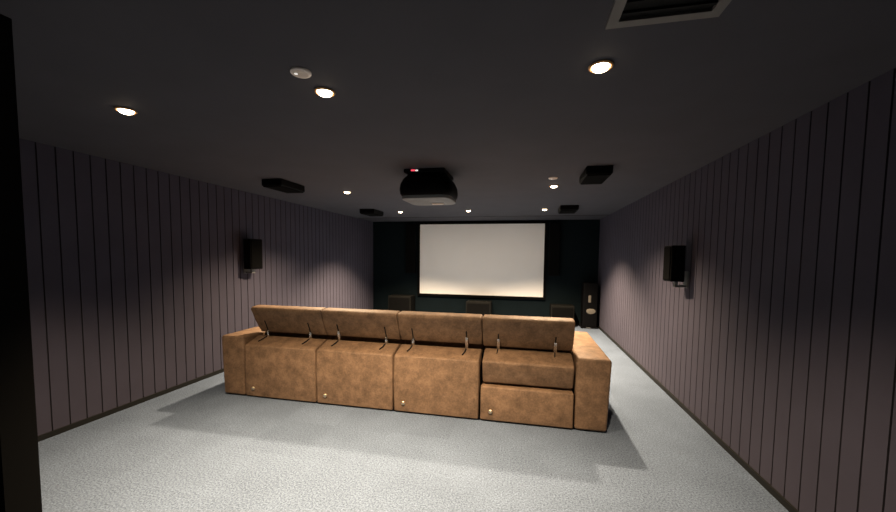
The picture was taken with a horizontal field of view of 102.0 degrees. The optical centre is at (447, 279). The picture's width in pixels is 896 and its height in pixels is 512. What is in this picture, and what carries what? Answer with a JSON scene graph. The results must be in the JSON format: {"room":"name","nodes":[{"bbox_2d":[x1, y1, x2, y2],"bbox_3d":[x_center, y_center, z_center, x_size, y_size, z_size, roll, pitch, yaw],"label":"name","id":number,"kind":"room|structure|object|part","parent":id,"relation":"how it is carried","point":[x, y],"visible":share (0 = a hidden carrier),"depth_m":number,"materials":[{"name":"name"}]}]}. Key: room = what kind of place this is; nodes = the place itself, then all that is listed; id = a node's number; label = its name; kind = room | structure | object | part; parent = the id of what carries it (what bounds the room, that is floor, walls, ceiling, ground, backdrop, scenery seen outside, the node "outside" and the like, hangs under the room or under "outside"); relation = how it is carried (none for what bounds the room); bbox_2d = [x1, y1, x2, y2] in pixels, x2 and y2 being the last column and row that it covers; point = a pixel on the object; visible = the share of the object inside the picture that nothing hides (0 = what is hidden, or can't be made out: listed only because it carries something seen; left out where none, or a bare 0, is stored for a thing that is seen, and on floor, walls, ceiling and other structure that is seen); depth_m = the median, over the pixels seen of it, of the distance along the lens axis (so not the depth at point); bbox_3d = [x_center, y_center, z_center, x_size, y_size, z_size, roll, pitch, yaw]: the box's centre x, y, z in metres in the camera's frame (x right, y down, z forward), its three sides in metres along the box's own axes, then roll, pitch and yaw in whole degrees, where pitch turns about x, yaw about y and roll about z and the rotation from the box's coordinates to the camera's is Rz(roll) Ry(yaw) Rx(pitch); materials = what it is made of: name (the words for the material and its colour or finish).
{"room":"home theater","nodes":[
{"label":"home theater","id":0,"kind":"room"},
{"bbox_2d":[0,14,41,511],"bbox_3d":[-2.475,0.187,1.512,1.819,2.285,0.100,1,4,12],"label":"door frame","id":1,"kind":"structure","parent":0,"point":[20,483],"depth_m":1.32,"materials":[{"name":"black wood"}]},
{"bbox_2d":[19,138,372,435],"bbox_3d":[-2.818,-0.008,4.553,0.120,2.285,8.917,1,4,12],"label":"wall","id":2,"kind":"structure","parent":0,"point":[137,279],"depth_m":3.58,"materials":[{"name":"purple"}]},
{"bbox_2d":[38,368,223,441],"bbox_3d":[-2.597,1.066,5.390,0.014,0.042,7.317,1,4,12],"label":"baseboard","id":3,"kind":"structure","parent":2,"relation":"attached to","point":[136,402],"depth_m":3.35,"materials":[{"name":"black"}]},
{"bbox_2d":[243,239,262,272],"bbox_3d":[-2.598,-0.313,4.816,0.186,0.455,0.209,1,4,12],"label":"wall speaker","id":4,"kind":"object","parent":2,"relation":"attached to","point":[253,260],"visible":1,"depth_m":4.74,"materials":[{"name":"black plastic"}]},
{"bbox_2d":[251,240,262,267],"bbox_3d":[-2.523,-0.341,4.792,0.013,0.365,0.176,2,4,18],"label":"grille","id":5,"kind":"object","parent":4,"relation":"attached to","point":[256,245],"depth_m":4.78,"materials":[{"name":"black fabric"}]},
{"bbox_2d":[38,325,788,511],"bbox_3d":[-0.239,1.244,4.079,5.479,0.100,9.217,1,4,12],"label":"floor","id":6,"kind":"structure","parent":0,"point":[199,446],"depth_m":2.57,"materials":[{"name":"grey carpet"}]},
{"bbox_2d":[388,294,414,311],"bbox_3d":[-1.092,0.633,8.552,0.550,0.540,0.365,1,4,12],"label":"subwoofer","id":7,"kind":"object","parent":6,"relation":"on","point":[397,302],"visible":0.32,"depth_m":8.38,"materials":[{"name":"black wood"}]},
{"bbox_2d":[389,297,408,311],"bbox_3d":[-1.128,0.638,8.383,0.490,0.450,0.020,1,4,12],"label":"grille","id":8,"kind":"object","parent":7,"relation":"attached to","point":[400,304],"depth_m":8.37,"materials":[{"name":"black fabric"}]},
{"bbox_2d":[222,305,611,431],"bbox_3d":[-0.378,0.738,3.931,3.762,0.925,1.209,1,4,12],"label":"recliner sofa","id":9,"kind":"object","parent":6,"relation":"on","point":[528,370],"visible":1,"depth_m":3.36,"materials":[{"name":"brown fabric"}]},
{"bbox_3d":[-2.086,0.840,4.310,0.270,0.614,1.193,1,4,12],"label":"armrest","id":10,"kind":"part","parent":9,"relation":"part of","materials":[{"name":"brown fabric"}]},
{"bbox_3d":[-1.649,0.893,3.760,0.788,0.582,0.304,1,4,12],"label":"panel","id":11,"kind":"part","parent":9,"relation":"part of","materials":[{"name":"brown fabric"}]},
{"bbox_2d":[269,332,333,339],"bbox_3d":[-1.595,0.622,3.986,0.802,0.205,0.157,1,4,12],"label":"lumbar cushion","id":12,"kind":"object","parent":9,"relation":"on","point":[327,337],"depth_m":3.92,"materials":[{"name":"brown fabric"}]},
{"bbox_3d":[-0.867,0.912,3.595,0.776,0.582,0.304,1,4,12],"label":"panel","id":13,"kind":"part","parent":9,"relation":"part of","materials":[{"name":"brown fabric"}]},
{"bbox_2d":[334,336,405,344],"bbox_3d":[-0.812,0.640,3.821,0.790,0.205,0.157,1,4,12],"label":"lumbar cushion","id":14,"kind":"object","parent":9,"relation":"on","point":[395,341],"depth_m":3.75,"materials":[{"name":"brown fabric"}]},
{"bbox_3d":[-0.085,0.930,3.429,0.786,0.582,0.304,1,4,12],"label":"panel","id":15,"kind":"part","parent":9,"relation":"part of","materials":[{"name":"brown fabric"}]},
{"bbox_2d":[405,340,484,350],"bbox_3d":[-0.031,0.659,3.655,0.800,0.205,0.157,1,4,12],"label":"lumbar cushion","id":16,"kind":"object","parent":9,"relation":"on","point":[444,344],"depth_m":3.59,"materials":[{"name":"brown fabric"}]},
{"bbox_3d":[-0.454,0.928,3.612,3.207,0.525,0.100,1,4,12],"label":"frame","id":17,"kind":"part","parent":9,"relation":"part of","materials":[{"name":"brown leather"}]},
{"bbox_3d":[0.700,1.088,3.273,0.785,0.304,0.300,1,4,12],"label":"panel","id":18,"kind":"part","parent":9,"relation":"part of","materials":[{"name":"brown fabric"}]},
{"bbox_2d":[484,346,570,352],"bbox_3d":[0.755,0.678,3.489,0.799,0.205,0.157,1,4,12],"label":"lumbar cushion","id":19,"kind":"object","parent":9,"relation":"on","point":[485,347],"depth_m":3.43,"materials":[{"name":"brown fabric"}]},
{"bbox_3d":[0.706,0.782,3.244,0.771,0.271,0.300,1,4,12],"label":"backrest","id":20,"kind":"part","parent":9,"relation":"part of","materials":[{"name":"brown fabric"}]},
{"bbox_3d":[1.326,0.921,3.587,0.277,0.614,1.193,1,4,12],"label":"armrest","id":21,"kind":"part","parent":9,"relation":"part of","materials":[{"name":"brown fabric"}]},
{"bbox_2d":[466,300,491,315],"bbox_3d":[0.697,0.710,8.175,0.550,0.470,0.365,1,4,12],"label":"subwoofer","id":22,"kind":"object","parent":6,"relation":"on","point":[483,307],"visible":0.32,"depth_m":8.00,"materials":[{"name":"black wood"}]},
{"bbox_2d":[467,303,488,315],"bbox_3d":[0.661,0.716,8.007,0.490,0.380,0.020,1,4,12],"label":"grille","id":23,"kind":"object","parent":22,"relation":"attached to","point":[472,308],"depth_m":7.99,"materials":[{"name":"black fabric"}]},
{"bbox_2d":[549,304,574,318],"bbox_3d":[2.443,0.762,7.806,0.480,0.450,0.365,1,4,12],"label":"subwoofer","id":24,"kind":"object","parent":6,"relation":"on","point":[556,310],"visible":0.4,"depth_m":7.63,"materials":[{"name":"black wood"}]},
{"bbox_2d":[552,307,572,317],"bbox_3d":[2.407,0.767,7.637,0.420,0.360,0.020,1,4,12],"label":"grille","id":25,"kind":"object","parent":24,"relation":"attached to","point":[559,312],"depth_m":7.62,"materials":[{"name":"black fabric"}]},
{"bbox_2d":[579,282,597,328],"bbox_3d":[2.973,0.527,7.651,0.340,0.950,0.346,1,4,12],"label":"tower speaker","id":26,"kind":"object","parent":6,"relation":"on","point":[589,294],"visible":1,"depth_m":7.51},
{"bbox_2d":[0,0,895,221],"bbox_3d":[-0.214,-1.136,3.929,5.479,0.100,9.217,1,4,12],"label":"ceiling","id":27,"kind":"structure","parent":0,"point":[502,96],"depth_m":1.79,"materials":[{"name":"grey paint"}]},
{"bbox_2d":[114,107,137,114],"bbox_3d":[-1.873,-0.977,2.112,0.104,0.024,0.104,1,4,12],"label":"recessed light","id":28,"kind":"object","parent":27,"relation":"in","point":[124,110],"visible":1,"depth_m":2.09,"materials":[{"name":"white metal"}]},
{"bbox_2d":[262,178,304,192],"bbox_3d":[-1.886,-1.077,4.178,0.250,0.085,0.440,1,4,12],"label":"ceiling speaker","id":29,"kind":"object","parent":27,"relation":"attached to","point":[278,184],"visible":1,"depth_m":4.04,"materials":[{"name":"black plastic"}]},
{"bbox_2d":[263,185,302,192],"bbox_3d":[-1.886,-1.042,4.180,0.226,0.015,0.416,1,4,12],"label":"grille","id":30,"kind":"object","parent":29,"relation":"attached to","point":[282,188],"depth_m":4.14,"materials":[{"name":"black fabric"}]},
{"bbox_2d":[290,66,311,78],"bbox_3d":[-0.670,-0.940,1.653,0.092,0.016,0.092,1,4,12],"label":"smoke detector","id":31,"kind":"object","parent":27,"relation":"attached to","point":[300,72],"visible":1,"depth_m":1.64,"materials":[{"name":"beige plastic"}]},
{"bbox_2d":[314,87,334,96],"bbox_3d":[-0.627,-0.948,1.848,0.104,0.024,0.104,1,4,12],"label":"recessed light","id":32,"kind":"object","parent":27,"relation":"in","point":[321,91],"visible":1,"depth_m":1.83,"materials":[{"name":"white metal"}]},
{"bbox_2d":[360,209,382,215],"bbox_3d":[-1.390,-1.225,6.624,0.280,0.085,0.440,1,4,12],"label":"ceiling speaker","id":33,"kind":"object","parent":27,"relation":"attached to","point":[369,212],"visible":1,"depth_m":6.43,"materials":[{"name":"black plastic"}]},
{"bbox_2d":[360,213,381,215],"bbox_3d":[-1.390,-1.190,6.626,0.256,0.015,0.416,1,4,12],"label":"grille","id":34,"kind":"object","parent":33,"relation":"attached to","point":[368,214],"depth_m":6.54,"materials":[{"name":"black fabric"}]},
{"bbox_2d":[400,168,457,205],"bbox_3d":[-0.181,-0.921,3.667,0.528,0.295,0.535,1,4,12],"label":"projector","id":35,"kind":"object","parent":27,"relation":"hanging from","point":[422,186],"visible":1,"depth_m":3.44,"materials":[{"name":"black plastic"}]},
{"bbox_3d":[-0.183,-1.050,3.642,0.400,0.035,0.440,1,4,12],"label":"mount plate","id":36,"kind":"part","parent":35,"relation":"part of","materials":[{"name":"black plastic"}]},
{"bbox_2d":[558,205,578,213],"bbox_3d":[1.955,-1.146,5.915,0.280,0.085,0.440,1,4,12],"label":"ceiling speaker","id":37,"kind":"object","parent":27,"relation":"attached to","point":[563,209],"visible":1,"depth_m":5.72,"materials":[{"name":"black plastic"}]},
{"bbox_2d":[559,210,577,213],"bbox_3d":[1.955,-1.111,5.918,0.256,0.015,0.416,1,4,12],"label":"grille","id":38,"kind":"object","parent":37,"relation":"attached to","point":[560,211],"depth_m":5.84,"materials":[{"name":"black fabric"}]},
{"bbox_2d":[579,165,612,184],"bbox_3d":[1.410,-0.998,3.480,0.230,0.085,0.440,1,4,12],"label":"ceiling speaker","id":39,"kind":"object","parent":27,"relation":"attached to","point":[591,174],"visible":1,"depth_m":3.29,"materials":[{"name":"black plastic"}]},
{"bbox_2d":[581,174,610,184],"bbox_3d":[1.410,-0.963,3.482,0.206,0.015,0.416,1,4,12],"label":"grille","id":40,"kind":"object","parent":39,"relation":"attached to","point":[586,179],"depth_m":3.45,"materials":[{"name":"black fabric"}]},
{"bbox_2d":[588,60,613,72],"bbox_3d":[0.662,-0.917,1.575,0.104,0.024,0.104,1,4,12],"label":"recessed light","id":41,"kind":"object","parent":27,"relation":"in","point":[601,66],"visible":1,"depth_m":1.56,"materials":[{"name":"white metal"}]},
{"bbox_2d":[605,0,731,29],"bbox_3d":[0.687,-0.887,1.012,0.360,0.012,0.527,1,4,12],"label":"ceiling vent","id":42,"kind":"object","parent":27,"relation":"in","point":[623,13],"visible":1,"depth_m":1.22,"materials":[{"name":"grey metal"}]},
{"bbox_2d":[373,219,599,322],"bbox_3d":[0.715,-0.214,8.415,5.419,2.285,0.120,1,4,12],"label":"wall","id":43,"kind":"structure","parent":0,"point":[579,240],"depth_m":8.28,"materials":[{"name":"black paint"}]},
{"bbox_2d":[358,215,605,218],"bbox_3d":[0.544,-1.300,7.487,5.155,0.008,0.040,1,4,12],"label":"trim","id":44,"kind":"structure","parent":43,"relation":"attached to","point":[563,215],"depth_m":7.35,"materials":[{"name":"black"}]},
{"bbox_2d":[417,221,547,299],"bbox_3d":[0.728,-0.459,8.310,2.953,1.734,0.050,1,4,12],"label":"projection screen","id":45,"kind":"object","parent":43,"relation":"attached to","point":[485,259],"visible":1,"depth_m":8.28,"materials":[{"name":"fabric"}]},
{"bbox_2d":[597,68,895,511],"bbox_3d":[2.365,0.116,3.455,0.120,2.285,8.917,1,4,12],"label":"wall","id":46,"kind":"structure","parent":0,"point":[781,338],"depth_m":2.17,"materials":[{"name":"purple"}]},
{"bbox_2d":[663,245,688,287],"bbox_3d":[2.230,-0.130,3.547,0.194,0.410,0.161,1,4,12],"label":"wall speaker","id":47,"kind":"object","parent":46,"relation":"attached to","point":[674,271],"visible":1,"depth_m":3.48,"materials":[{"name":"black plastic"}]},
{"bbox_2d":[663,247,670,279],"bbox_3d":[2.146,-0.161,3.556,0.013,0.320,0.126,1,4,6],"label":"grille","id":48,"kind":"object","parent":47,"relation":"attached to","point":[667,250],"depth_m":3.54,"materials":[{"name":"black fabric"}]},
{"bbox_2d":[597,325,798,511],"bbox_3d":[2.454,1.186,4.320,0.014,0.042,7.317,1,4,12],"label":"baseboard","id":49,"kind":"structure","parent":46,"relation":"attached to","point":[747,467],"depth_m":2.82,"materials":[{"name":"black"}]}
]}

